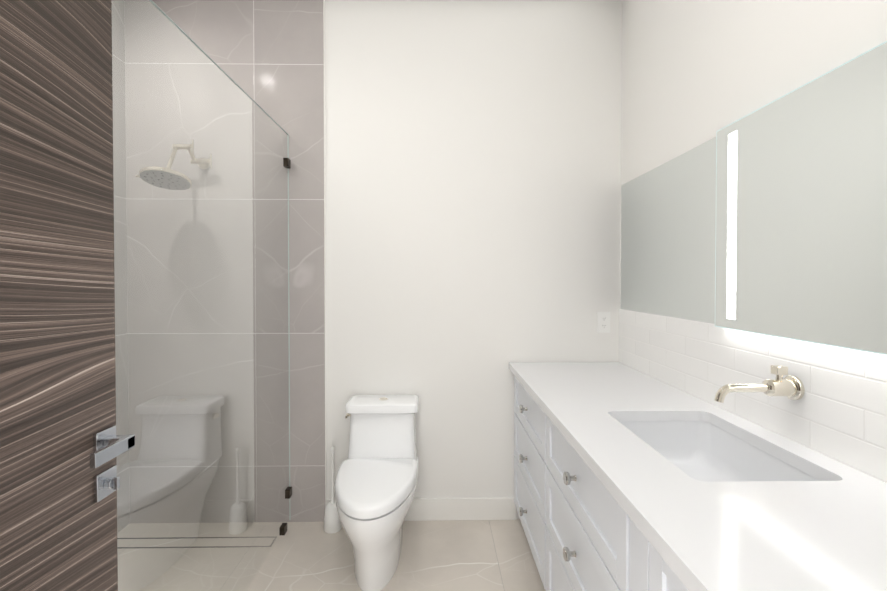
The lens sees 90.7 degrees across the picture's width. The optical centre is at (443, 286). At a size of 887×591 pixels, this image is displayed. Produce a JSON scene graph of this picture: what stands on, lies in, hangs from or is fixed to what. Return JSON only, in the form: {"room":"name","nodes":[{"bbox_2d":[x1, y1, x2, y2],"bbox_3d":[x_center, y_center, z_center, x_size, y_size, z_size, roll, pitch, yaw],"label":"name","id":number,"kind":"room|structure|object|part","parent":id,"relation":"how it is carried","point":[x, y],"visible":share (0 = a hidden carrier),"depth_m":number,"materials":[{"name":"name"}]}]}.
{"room":"bathroom","nodes":[
{"label":"bathroom","id":0,"kind":"room"},
{"bbox_2d":[117,519,545,590],"bbox_3d":[-0.347,1.346,0.795,2.811,0.050,3.370,0,1,-1],"label":"floor","id":1,"kind":"structure","parent":0,"point":[474,555],"depth_m":2.09,"materials":[{"name":"tile"}]},
{"bbox_2d":[117,537,237,548],"bbox_3d":[-1.283,1.299,2.221,0.844,0.002,0.088,0,1,-1],"label":"floor drain slots","id":2,"kind":"object","parent":1,"relation":"on","point":[174,538],"depth_m":2.19,"materials":[{"name":"black metal"}]},
{"bbox_2d":[112,0,291,590],"bbox_3d":[-0.833,0.247,1.716,0.026,2.120,1.358,0,1,-1],"label":"glass","id":3,"kind":"object","parent":1,"relation":"on","point":[267,516],"visible":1,"depth_m":1.74,"materials":[{"name":"grey"}]},
{"bbox_2d":[324,447,341,533],"bbox_3d":[-0.592,1.078,2.338,0.092,0.440,0.092,0,1,-1],"label":"toilet brush","id":4,"kind":"object","parent":1,"relation":"on","point":[332,523],"visible":0.9,"depth_m":2.31,"materials":[{"name":"white plastic"}]},
{"bbox_2d":[335,395,418,590],"bbox_3d":[-0.313,0.949,2.063,0.379,0.706,0.705,0,1,-1],"label":"toilet","id":5,"kind":"object","parent":1,"relation":"on","point":[376,480],"visible":0.96,"depth_m":1.97,"materials":[{"name":"white ceramic"}]},
{"bbox_2d":[510,370,696,590],"bbox_3d":[0.684,0.893,1.353,0.628,0.840,2.164,0,1,-1],"label":"bathroom vanity","id":6,"kind":"object","parent":1,"relation":"on","point":[580,536],"depth_m":1.38,"materials":[{"name":"white paint"}]},
{"bbox_2d":[509,362,886,590],"bbox_3d":[0.688,0.455,1.337,0.620,0.036,2.184,0,1,-1],"label":"countertop","id":7,"kind":"structure","parent":6,"relation":"on","point":[829,533],"depth_m":0.92,"materials":[{"name":"white stone"}]},
{"bbox_2d":[621,418,824,477],"bbox_3d":[0.744,0.540,1.261,0.402,0.155,0.583,0,1,-1],"label":"sink","id":8,"kind":"object","parent":7,"relation":"in","point":[702,447],"depth_m":1.46,"materials":[{"name":"white ceramic"}]},
{"bbox_2d":[325,0,621,518],"bbox_3d":[-0.373,-0.153,2.434,2.811,2.900,0.050,0,1,-1],"label":"wall","id":9,"kind":"structure","parent":0,"point":[473,190],"depth_m":2.41,"materials":[{"name":"white paint"}]},
{"bbox_2d":[124,0,324,522],"bbox_3d":[-1.189,-0.152,2.390,1.078,2.900,0.012,0,1,-1],"label":"wall tile","id":10,"kind":"structure","parent":9,"relation":"attached to","point":[267,56],"depth_m":2.38,"materials":[{"name":"grey tile"}]},
{"bbox_2d":[135,140,211,189],"bbox_3d":[-1.377,-0.626,2.219,0.304,0.257,0.310,0,1,-1],"label":"shower head","id":11,"kind":"object","parent":10,"relation":"attached to","point":[157,171],"depth_m":2.19},
{"bbox_2d":[323,0,326,505],"bbox_3d":[-0.648,-0.153,2.397,0.004,2.900,0.014,0,1,-1],"label":"trim","id":12,"kind":"structure","parent":9,"relation":"attached to","point":[325,259],"depth_m":2.40,"materials":[{"name":"white paint"}]},
{"bbox_2d":[326,497,515,520],"bbox_3d":[-0.123,1.236,2.426,1.055,0.122,0.013,0,1,-1],"label":"baseboard","id":13,"kind":"structure","parent":9,"relation":"attached to","point":[450,509],"depth_m":2.42,"materials":[{"name":"white paint"}]},
{"bbox_2d":[597,312,609,332],"bbox_3d":[0.890,0.200,2.430,0.070,0.115,0.007,0,1,-1],"label":"electrical outlet plate","id":14,"kind":"object","parent":9,"relation":"attached to","point":[603,322],"visible":1,"depth_m":2.43,"materials":[{"name":"white plastic"}]},
{"bbox_2d":[620,0,886,308],"bbox_3d":[1.034,-0.129,0.771,0.050,2.900,3.320,0,1,-1],"label":"wall","id":15,"kind":"structure","parent":0,"point":[695,73],"depth_m":1.61,"materials":[{"name":"white paint"}]},
{"bbox_2d":[621,137,715,323],"bbox_3d":[0.987,-0.206,1.986,0.006,0.683,0.852,0,1,-1],"label":"mirror","id":16,"kind":"object","parent":15,"relation":"attached to","point":[668,221],"visible":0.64,"depth_m":1.88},
{"bbox_2d":[619,309,886,482],"bbox_3d":[0.996,0.289,1.342,0.008,0.297,2.190,0,1,-1],"label":"backsplash","id":17,"kind":"structure","parent":15,"relation":"attached to","point":[837,411],"depth_m":1.29,"materials":[{"name":"tile"}]},
{"bbox_2d":[714,365,804,402],"bbox_3d":[0.879,0.277,1.236,0.228,0.103,0.068,0,1,-1],"label":"faucet","id":18,"kind":"object","parent":17,"relation":"attached to","point":[791,387],"visible":1,"depth_m":1.23,"materials":[{"name":"silver metal"}]},
{"bbox_2d":[715,41,886,354],"bbox_3d":[0.980,-0.194,1.167,0.045,0.684,0.735,0,1,-1],"label":"mirror","id":19,"kind":"object","parent":15,"relation":"attached to","point":[801,219],"visible":1,"depth_m":1.14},
{"bbox_3d":[-1.727,-0.129,0.727,0.050,2.900,3.320,0,1,-1],"label":"wall","id":20,"kind":"structure","parent":0,"visible":0},
{"bbox_2d":[112,0,129,531],"bbox_3d":[-1.703,-0.135,1.196,0.012,2.900,2.358,0,1,-1],"label":"wall tile","id":21,"kind":"structure","parent":20,"relation":"attached to","point":[121,125],"depth_m":2.33,"materials":[{"name":"grey tile"}]},
{"bbox_3d":[-1.201,-0.112,-0.425,0.965,2.900,0.900,0,1,-1],"label":"wall","id":22,"kind":"structure","parent":0,"visible":0},
{"bbox_2d":[0,0,134,590],"bbox_3d":[-0.665,0.280,0.484,0.098,2.070,0.849,0,1,-1],"label":"door","id":23,"kind":"structure","parent":22,"relation":"in","point":[63,445],"depth_m":0.77,"materials":[{"name":"brown wood"}]},
{"bbox_3d":[-0.650,0.353,0.841,0.056,0.134,0.118,0,1,-1],"label":"handle","id":24,"kind":"part","parent":23,"relation":"part of","materials":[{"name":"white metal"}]}
]}

